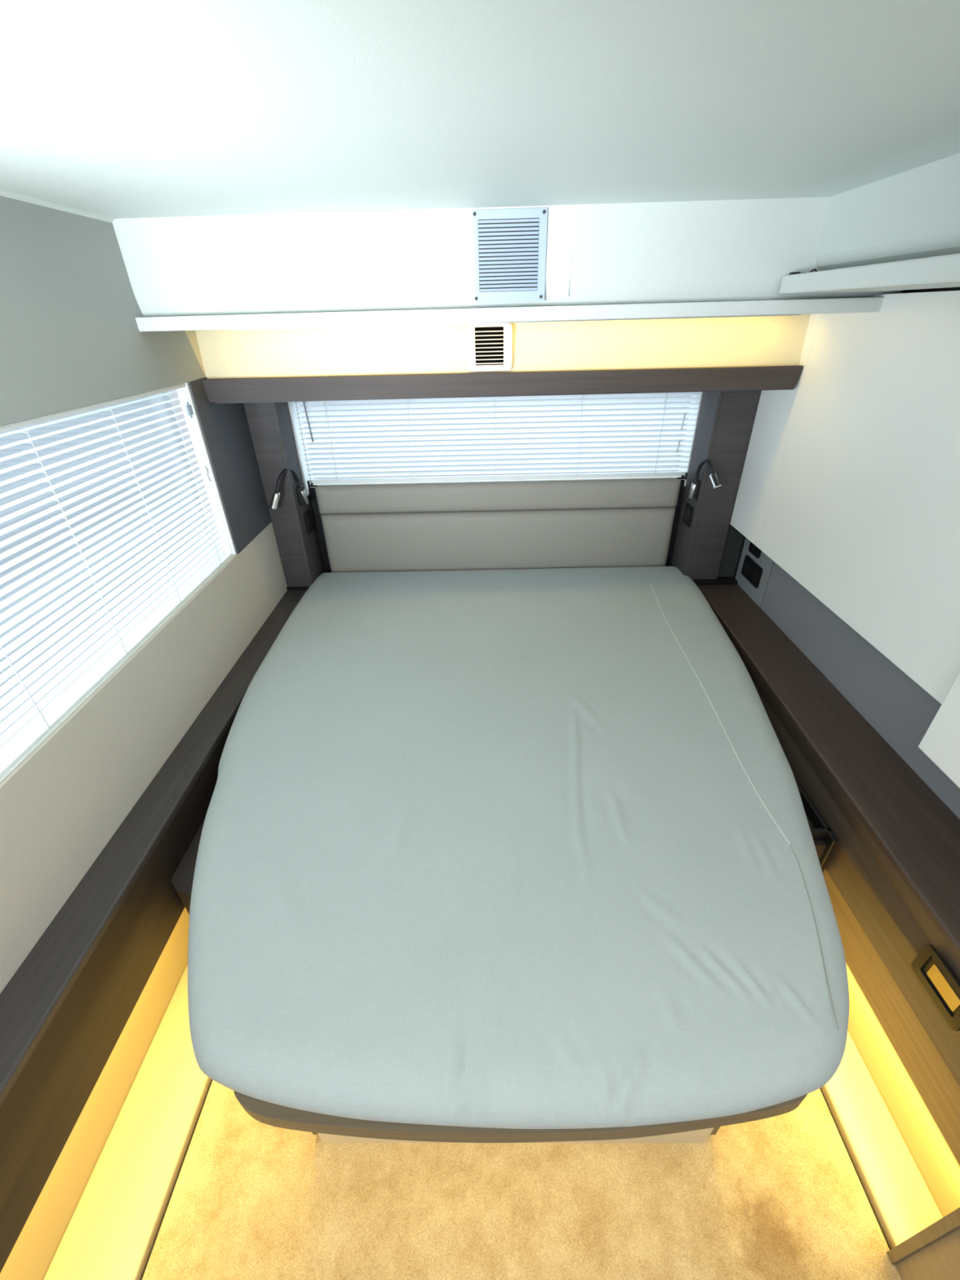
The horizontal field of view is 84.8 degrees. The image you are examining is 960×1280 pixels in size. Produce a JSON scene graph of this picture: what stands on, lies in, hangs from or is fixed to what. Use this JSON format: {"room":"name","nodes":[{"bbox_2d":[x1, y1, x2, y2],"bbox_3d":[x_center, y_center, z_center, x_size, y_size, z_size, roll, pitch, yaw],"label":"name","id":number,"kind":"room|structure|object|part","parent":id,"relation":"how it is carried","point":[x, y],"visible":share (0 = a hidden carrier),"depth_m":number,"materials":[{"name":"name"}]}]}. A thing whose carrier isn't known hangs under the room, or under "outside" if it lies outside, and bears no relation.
{"room":"yacht cabin bedroom","nodes":[
{"label":"yacht cabin bedroom","id":0,"kind":"room"},
{"bbox_2d":[0,195,271,520],"bbox_3d":[-0.863,0.121,0.905,0.100,1.720,3.200,-1,32,1],"label":"wall","id":1,"kind":"structure","parent":0,"point":[71,338],"depth_m":1.05,"materials":[{"name":"white paint"}]},
{"bbox_2d":[0,382,236,763],"bbox_3d":[-0.854,-0.177,1.085,0.071,0.577,1.240,-1,32,1],"label":"window","id":2,"kind":"structure","parent":1,"relation":"in","point":[182,393],"depth_m":1.53,"materials":[{"name":"white plastic"}]},
{"bbox_2d":[0,382,232,777],"bbox_3d":[-0.831,-0.184,1.094,0.030,0.515,1.195,-1,32,1],"label":"blind","id":3,"kind":"object","parent":2,"relation":"attached to","point":[5,766],"visible":0.99,"depth_m":1.13,"materials":[{"name":"white plastic"}]},
{"bbox_3d":[-0.836,-0.040,0.871,0.024,0.489,0.001,-1,32,1],"label":"ladder cord","id":4,"kind":"part","parent":3,"relation":"part of","materials":[{"name":"white fabric"}]},
{"bbox_3d":[-0.834,-0.175,1.088,0.024,0.489,0.001,-1,32,1],"label":"ladder cord","id":5,"kind":"part","parent":3,"relation":"part of","materials":[{"name":"white fabric"}]},
{"bbox_3d":[-0.840,-0.398,0.962,0.024,0.011,1.195,-1,32,1],"label":"head rail","id":6,"kind":"part","parent":3,"relation":"part of","materials":[{"name":"white plastic"}]},
{"bbox_3d":[-0.828,0.031,1.227,0.020,0.010,1.190,-1,32,1],"label":"rail","id":7,"kind":"part","parent":3,"relation":"part of","materials":[{"name":"white plastic"}]},
{"bbox_3d":[-0.832,-0.310,1.306,0.024,0.489,0.001,-1,32,1],"label":"ladder cord","id":8,"kind":"part","parent":3,"relation":"part of","materials":[{"name":"white fabric"}]},
{"bbox_3d":[-0.821,-0.650,1.484,0.008,0.042,0.027,-1,32,1],"label":"tilt knob","id":9,"kind":"part","parent":3,"relation":"part of","materials":[{"name":"white plastic"}]},
{"bbox_3d":[-0.831,-0.446,1.524,0.024,0.489,0.001,-1,32,1],"label":"ladder cord","id":10,"kind":"part","parent":3,"relation":"part of","materials":[{"name":"white fabric"}]},
{"bbox_3d":[-0.818,-0.493,1.593,0.001,0.477,0.005,-1,32,1],"label":"pull cord","id":11,"kind":"part","parent":3,"relation":"part of","materials":[{"name":"white plastic"}]},
{"bbox_2d":[0,553,236,782],"bbox_3d":[-0.824,0.296,0.805,0.018,0.001,2.845,-1,32,1],"label":"trim","id":12,"kind":"structure","parent":1,"relation":"attached to","point":[103,681],"depth_m":1.13,"materials":[{"name":"white plastic"}]},
{"bbox_2d":[0,521,287,993],"bbox_3d":[-0.819,0.429,0.897,0.022,0.322,2.862,-1,32,1],"label":"lining","id":13,"kind":"object","parent":1,"relation":"attached to","point":[64,803],"visible":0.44,"depth_m":1.15,"materials":[{"name":"beige fabric"}]},
{"bbox_2d":[185,330,205,376],"bbox_3d":[-0.840,-0.908,1.491,0.038,0.310,0.120,-1,32,1],"label":"trim","id":14,"kind":"structure","parent":1,"relation":"attached to","point":[191,335],"depth_m":1.51,"materials":[{"name":"beige paint"}]},
{"bbox_2d":[187,377,271,554],"bbox_3d":[-0.828,-0.591,1.747,0.040,0.518,0.322,-1,32,1],"label":"wall panel","id":15,"kind":"object","parent":1,"relation":"attached to","point":[224,427],"visible":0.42,"depth_m":1.73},
{"bbox_2d":[243,401,324,591],"bbox_3d":[-0.744,-0.552,2.063,0.117,0.769,0.191,-1,32,1],"label":"wooden pillar","id":16,"kind":"structure","parent":1,"relation":"attached to","point":[270,425],"depth_m":1.97,"materials":[{"name":"brown wood"}]},
{"bbox_2d":[269,467,308,510],"bbox_3d":[-0.717,-0.560,1.954,0.045,0.152,0.171,17,36,28],"label":"reading lamp","id":17,"kind":"object","parent":16,"relation":"attached to","point":[303,500],"visible":0.99,"depth_m":1.93,"materials":[{"name":"silver metal"}]},
{"bbox_2d":[304,509,314,534],"bbox_3d":[-0.687,-0.476,2.116,0.010,0.085,0.070,-1,32,1],"label":"power socket","id":18,"kind":"object","parent":16,"relation":"attached to","point":[308,516],"visible":1,"depth_m":2.11,"materials":[{"name":"black plastic"}]},
{"bbox_2d":[307,515,312,528],"bbox_3d":[-0.684,-0.476,2.116,0.004,0.050,0.050,-1,32,1],"label":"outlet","id":19,"kind":"object","parent":18,"relation":"attached to","point":[309,517],"depth_m":2.11,"materials":[{"name":"black plastic"}]},
{"bbox_2d":[0,0,959,222],"bbox_3d":[0.084,-0.578,0.465,2.070,0.112,3.200,-1,32,1],"label":"ceiling","id":20,"kind":"structure","parent":0,"point":[110,110],"depth_m":0.58,"materials":[{"name":"white paint"}]},
{"bbox_2d":[195,314,810,378],"bbox_3d":[0.043,-0.855,1.548,1.800,0.220,0.067,-1,32,1],"label":"cove","id":21,"kind":"object","parent":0,"point":[762,340],"visible":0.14,"depth_m":1.53,"materials":[{"name":"beige"}]},
{"bbox_2d":[466,323,512,371],"bbox_3d":[0.027,-0.847,1.523,0.131,0.120,0.018,-1,32,1],"label":"air vent","id":22,"kind":"object","parent":21,"relation":"attached to","point":[489,345],"visible":0.96,"depth_m":1.52,"materials":[{"name":"grey plastic"}]},
{"bbox_2d":[201,364,803,403],"bbox_3d":[0.063,-0.759,1.559,1.761,0.066,0.029,-1,32,1],"label":"ceiling beam","id":23,"kind":"structure","parent":21,"relation":"attached to","point":[764,377],"depth_m":1.55,"materials":[{"name":"brown wood"}]},
{"bbox_2d":[135,297,884,331],"bbox_3d":[0.059,-0.843,1.367,1.766,0.035,0.288,-1,32,1],"label":"wall shelf","id":24,"kind":"object","parent":21,"relation":"attached to","point":[861,304],"depth_m":1.24,"materials":[{"name":"grey laminate"}]},
{"bbox_3d":[0.091,-0.873,1.442,1.560,0.005,0.015,-1,32,1],"label":"light strip","id":25,"kind":"part","parent":24,"relation":"part of","materials":[{"name":"white plastic"}]},
{"bbox_2d":[112,196,902,316],"bbox_3d":[0.086,-0.906,1.254,1.822,0.186,0.112,-1,32,1],"label":"wall","id":26,"kind":"structure","parent":0,"point":[743,249],"depth_m":1.21,"materials":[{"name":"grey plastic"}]},
{"bbox_2d":[472,207,547,302],"bbox_3d":[0.068,-0.876,1.203,0.165,0.172,0.006,-1,32,1],"label":"air vent","id":27,"kind":"object","parent":26,"relation":"in","point":[510,244],"visible":1,"depth_m":1.20,"materials":[{"name":"white plastic"}]},
{"bbox_2d":[567,254,571,297],"bbox_3d":[0.208,-0.848,1.223,0.006,0.082,0.002,-1,32,1],"label":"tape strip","id":28,"kind":"object","parent":26,"relation":"attached to","point":[570,257],"visible":1,"depth_m":1.22,"materials":[{"name":"white plastic"}]},
{"bbox_2d":[142,1080,902,1279],"bbox_3d":[0.069,0.904,1.266,1.321,0.026,3.000,-1,32,1],"label":"floor","id":29,"kind":"structure","parent":0,"point":[783,1197],"depth_m":0.98,"materials":[{"name":"carpet"}]},
{"bbox_2d":[170,782,839,1142],"bbox_3d":[0.069,0.424,1.642,1.513,0.394,1.776,-1,32,1],"label":"bed","id":30,"kind":"object","parent":29,"relation":"on","point":[330,1128],"visible":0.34,"depth_m":0.82,"materials":[{"name":"fabric"},{"name":"wood"}]},
{"bbox_3d":[0.062,0.874,0.984,0.772,0.322,0.018,-1,32,1],"label":"panel","id":31,"kind":"part","parent":30,"relation":"part of","materials":[{"name":"beige wood"}]},
{"bbox_2d":[187,566,848,1128],"bbox_3d":[0.075,0.221,1.508,1.576,0.153,1.814,-1,32,1],"label":"mattress","id":32,"kind":"object","parent":30,"relation":"on","point":[500,848],"visible":1,"depth_m":1.01,"materials":[{"name":"grey fabric"}]},
{"bbox_3d":[0.068,0.633,1.030,1.000,0.040,0.516,-1,32,1],"label":"slat frame","id":33,"kind":"part","parent":30,"relation":"part of","materials":[{"name":"brown wood"}]},
{"bbox_2d":[886,1207,959,1279],"bbox_3d":[0.766,1.159,0.374,0.114,0.449,1.024,-1,32,1],"label":"base cabinet","id":34,"kind":"object","parent":29,"relation":"on","point":[933,1253],"visible":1,"depth_m":0.83,"materials":[{"name":"brown wood"}]},
{"bbox_2d":[321,390,761,577],"bbox_3d":[0.121,-0.670,2.137,2.050,1.720,0.060,-1,32,1],"label":"wall","id":35,"kind":"structure","parent":0,"point":[323,571],"depth_m":2.05,"materials":[{"name":"white paint"}]},
{"bbox_2d":[287,391,702,495],"bbox_3d":[0.060,-0.780,2.028,1.545,0.385,0.110,-1,32,1],"label":"window","id":36,"kind":"structure","parent":35,"relation":"in","point":[291,404],"depth_m":2.03,"materials":[{"name":"white plastic"}]},
{"bbox_2d":[293,391,700,487],"bbox_3d":[0.060,-0.769,1.981,1.485,0.349,0.036,-1,32,1],"label":"blind","id":37,"kind":"object","parent":36,"relation":"attached to","point":[673,473],"visible":0.9,"depth_m":1.99,"materials":[{"name":"white plastic"}]},
{"bbox_3d":[-0.667,-0.744,1.988,0.005,0.322,0.003,-1,32,1],"label":"bead chain","id":38,"kind":"part","parent":37,"relation":"part of","materials":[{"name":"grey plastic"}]},
{"bbox_3d":[-0.563,-0.763,1.994,0.005,0.311,0.028,1,32,5],"label":"ladder cord","id":39,"kind":"part","parent":37,"relation":"part of","materials":[{"name":"white fabric"}]},
{"bbox_3d":[-0.261,-0.768,1.989,0.005,0.311,0.028,1,32,5],"label":"ladder cord","id":40,"kind":"part","parent":37,"relation":"part of","materials":[{"name":"white fabric"}]},
{"bbox_3d":[0.056,-0.773,1.983,0.005,0.311,0.028,1,32,5],"label":"ladder cord","id":41,"kind":"part","parent":37,"relation":"part of","materials":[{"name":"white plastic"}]},
{"bbox_3d":[0.063,-0.638,2.068,1.481,0.016,0.020,-1,32,1],"label":"rail","id":42,"kind":"part","parent":37,"relation":"part of","materials":[{"name":"white plastic"}]},
{"bbox_3d":[0.374,-0.778,1.978,0.005,0.311,0.028,1,32,5],"label":"ladder cord","id":43,"kind":"part","parent":37,"relation":"part of","materials":[{"name":"white fabric"}]},
{"bbox_3d":[0.677,-0.783,1.973,0.005,0.311,0.028,1,32,5],"label":"ladder cord","id":44,"kind":"part","parent":37,"relation":"part of","materials":[{"name":"white fabric"}]},
{"bbox_2d":[308,476,684,572],"bbox_3d":[0.067,-0.421,2.207,1.501,0.486,0.061,-1,32,1],"label":"headboard","id":45,"kind":"object","parent":35,"relation":"attached to","point":[629,522],"visible":0.84,"depth_m":2.15,"materials":[{"name":"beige beige-grey leather upholstery"}]},
{"bbox_2d":[315,476,681,514],"bbox_3d":[0.068,-0.572,2.100,1.448,0.116,0.039,-1,32,1],"label":"cushion","id":46,"kind":"object","parent":45,"relation":"on","point":[629,495],"depth_m":2.08,"materials":[{"name":"grey fabric"}]},
{"bbox_2d":[320,506,675,572],"bbox_3d":[0.073,-0.406,2.204,1.444,0.273,0.037,-1,32,1],"label":"cushion","id":47,"kind":"object","parent":45,"relation":"on","point":[553,537],"depth_m":2.18,"materials":[{"name":"grey fabric"}]},
{"bbox_2d":[215,389,786,403],"bbox_3d":[0.067,-0.849,1.762,1.760,0.012,0.390,-1,32,1],"label":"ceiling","id":48,"kind":"structure","parent":35,"relation":"attached to","point":[766,389],"depth_m":1.60,"materials":[{"name":"brown wood"}]},
{"bbox_2d":[670,390,760,586],"bbox_3d":[0.922,-0.573,2.028,0.221,0.774,0.207,-1,32,1],"label":"wooden pillar","id":49,"kind":"structure","parent":35,"relation":"attached to","point":[725,421],"depth_m":1.95,"materials":[{"name":"brown wood"}]},
{"bbox_2d":[683,502,693,527],"bbox_3d":[0.813,-0.490,2.058,0.010,0.080,0.070,-1,32,1],"label":"power socket","id":50,"kind":"object","parent":49,"relation":"attached to","point":[688,512],"visible":1,"depth_m":2.04,"materials":[{"name":"black plastic"}]},
{"bbox_2d":[684,508,689,520],"bbox_3d":[0.810,-0.490,2.058,0.004,0.047,0.047,-1,32,1],"label":"outlet","id":51,"kind":"object","parent":50,"relation":"attached to","point":[686,510],"depth_m":2.05,"materials":[{"name":"black plastic"}]},
{"bbox_2d":[688,458,721,498],"bbox_3d":[0.818,-0.576,1.906,0.038,0.155,0.150,-10,33,-14],"label":"reading lamp","id":52,"kind":"object","parent":49,"relation":"attached to","point":[694,491],"visible":1,"depth_m":1.91,"materials":[{"name":"silver metal"}]},
{"bbox_2d":[720,286,959,578],"bbox_3d":[1.094,0.089,0.871,0.085,1.720,3.200,-1,32,1],"label":"wall","id":53,"kind":"structure","parent":0,"point":[945,289],"depth_m":1.25,"materials":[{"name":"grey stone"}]},
{"bbox_2d":[717,484,744,577],"bbox_3d":[0.997,-0.436,2.118,0.078,0.337,0.128,-1,32,1],"label":"trim","id":54,"kind":"structure","parent":53,"relation":"attached to","point":[734,540],"depth_m":2.10,"materials":[{"name":"grey wood"}]},
{"bbox_2d":[735,537,774,608],"bbox_3d":[1.051,-0.282,1.989,0.026,0.255,0.232,-1,32,1],"label":"panel","id":55,"kind":"object","parent":53,"relation":"attached to","point":[757,594],"visible":0.43,"depth_m":1.97,"materials":[{"name":"plastic"}]},
{"bbox_2d":[741,555,763,588],"bbox_3d":[1.034,-0.262,2.004,0.010,0.080,0.140,-1,32,1],"label":"power socket","id":56,"kind":"object","parent":55,"relation":"attached to","point":[751,571],"visible":1,"depth_m":1.99,"materials":[{"name":"black plastic"}]},
{"bbox_2d":[743,561,750,573],"bbox_3d":[1.031,-0.280,2.033,0.004,0.047,0.047,-1,32,1],"label":"outlet","id":57,"kind":"object","parent":56,"relation":"attached to","point":[746,564],"depth_m":2.03,"materials":[{"name":"black plastic"}]},
{"bbox_2d":[751,568,757,581],"bbox_3d":[1.031,-0.243,1.974,0.004,0.047,0.047,-1,32,1],"label":"outlet","id":58,"kind":"object","parent":56,"relation":"attached to","point":[753,571],"depth_m":1.97,"materials":[{"name":"black plastic"}]},
{"bbox_2d":[748,541,761,558],"bbox_3d":[1.032,-0.349,1.970,0.010,0.062,0.085,-1,32,1],"label":"power socket","id":59,"kind":"object","parent":55,"relation":"attached to","point":[753,549],"visible":0.6,"depth_m":1.97,"materials":[{"name":"black plastic"}]},
{"bbox_2d":[751,543,756,551],"bbox_3d":[1.029,-0.349,1.970,0.004,0.037,0.037,-1,32,1],"label":"outlet","id":60,"kind":"object","parent":59,"relation":"attached to","point":[753,547],"depth_m":1.97,"materials":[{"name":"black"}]},
{"bbox_2d":[730,290,959,704],"bbox_3d":[0.997,-0.396,1.248,0.103,0.724,1.352,-1,32,1],"label":"wall panel","id":61,"kind":"object","parent":53,"relation":"attached to","point":[850,482],"visible":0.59,"depth_m":1.25,"materials":[{"name":"white laminate"}]},
{"bbox_3d":[0.987,-0.691,1.724,0.075,0.724,0.233,-1,32,1],"label":"panel","id":62,"kind":"part","parent":61,"relation":"part of","materials":[{"name":"white laminate"}]},
{"bbox_2d":[760,562,959,819],"bbox_3d":[1.044,0.473,0.772,0.026,0.255,2.626,-1,32,1],"label":"wall panel","id":63,"kind":"object","parent":53,"relation":"attached to","point":[895,705],"visible":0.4,"depth_m":1.42,"materials":[{"name":"grey plastic"}]},
{"bbox_2d":[918,672,959,788],"bbox_3d":[0.975,0.294,0.222,0.133,0.814,1.579,-1,32,1],"label":"wardrobe","id":64,"kind":"object","parent":53,"relation":"attached to","point":[940,743],"visible":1,"depth_m":1.03,"materials":[{"name":"white laminate"}]},
{"bbox_2d":[815,153,959,271],"bbox_3d":[0.896,-0.310,0.213,0.275,0.140,2.500,-1,32,1],"label":"wall","id":65,"kind":"structure","parent":0,"point":[914,213],"depth_m":0.97,"materials":[{"name":"white paint"}]},
{"bbox_2d":[779,253,959,293],"bbox_3d":[0.810,-0.227,0.252,0.238,0.036,2.278,-1,32,1],"label":"wall shelf","id":66,"kind":"object","parent":65,"relation":"attached to","point":[940,271],"visible":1,"depth_m":0.93,"materials":[{"name":"grey laminate"}]},
{"bbox_2d":[789,268,817,275],"bbox_3d":[0.735,-0.834,1.190,0.061,0.010,0.012,-1,32,1],"label":"clip","id":67,"kind":"object","parent":66,"relation":"on","point":[814,269],"visible":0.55,"depth_m":1.19,"materials":[{"name":"black plastic"}]},
{"bbox_3d":[0.138,0.892,1.376,2.100,0.068,3.200,-1,32,1],"label":"floor slab","id":68,"kind":"structure","parent":0,"visible":0},
{"bbox_2d":[0,906,212,1279],"bbox_3d":[-0.690,0.812,1.215,0.176,0.272,2.900,-1,32,1],"label":"step","id":69,"kind":"structure","parent":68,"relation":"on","point":[100,1212],"depth_m":1.04,"materials":[{"name":"beige plastic"}]},
{"bbox_2d":[0,590,306,1272],"bbox_3d":[-0.743,0.560,1.147,0.114,0.226,2.550,-1,32,1],"label":"ledge","id":70,"kind":"object","parent":68,"relation":"on","point":[64,1011],"visible":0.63,"depth_m":0.98,"materials":[{"name":"brown wood"}]},
{"bbox_3d":[-0.712,0.569,1.148,0.034,0.208,2.542,-1,32,1],"label":"panel","id":71,"kind":"part","parent":70,"relation":"part of","materials":[{"name":"brown wood"}]},
{"bbox_2d":[697,584,959,1167],"bbox_3d":[0.920,0.582,1.135,0.234,0.327,2.526,-1,32,1],"label":"ledge","id":72,"kind":"object","parent":68,"relation":"on","point":[891,877],"depth_m":1.14,"materials":[{"name":"brown wood"}]},
{"bbox_3d":[0.839,0.860,0.880,0.017,0.120,1.800,-1,32,1],"label":"rail","id":73,"kind":"part","parent":72,"relation":"part of","materials":[{"name":"brown wood"}]},
{"bbox_3d":[0.835,1.004,0.764,0.008,0.003,1.250,-1,32,1],"label":"light strip","id":74,"kind":"part","parent":72,"relation":"part of","materials":[{"name":"yellow plastic"}]},
{"bbox_3d":[0.825,0.619,0.939,0.006,0.082,0.112,-1,32,1],"label":"drawer pull","id":75,"kind":"part","parent":72,"relation":"part of","materials":[{"name":"black plastic"}]},
{"bbox_2d":[819,964,959,1249],"bbox_3d":[0.798,0.829,1.214,0.122,0.175,2.900,-1,32,1],"label":"step","id":76,"kind":"structure","parent":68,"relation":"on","point":[907,1172],"depth_m":1.04,"materials":[{"name":"beige plastic"}]}
]}

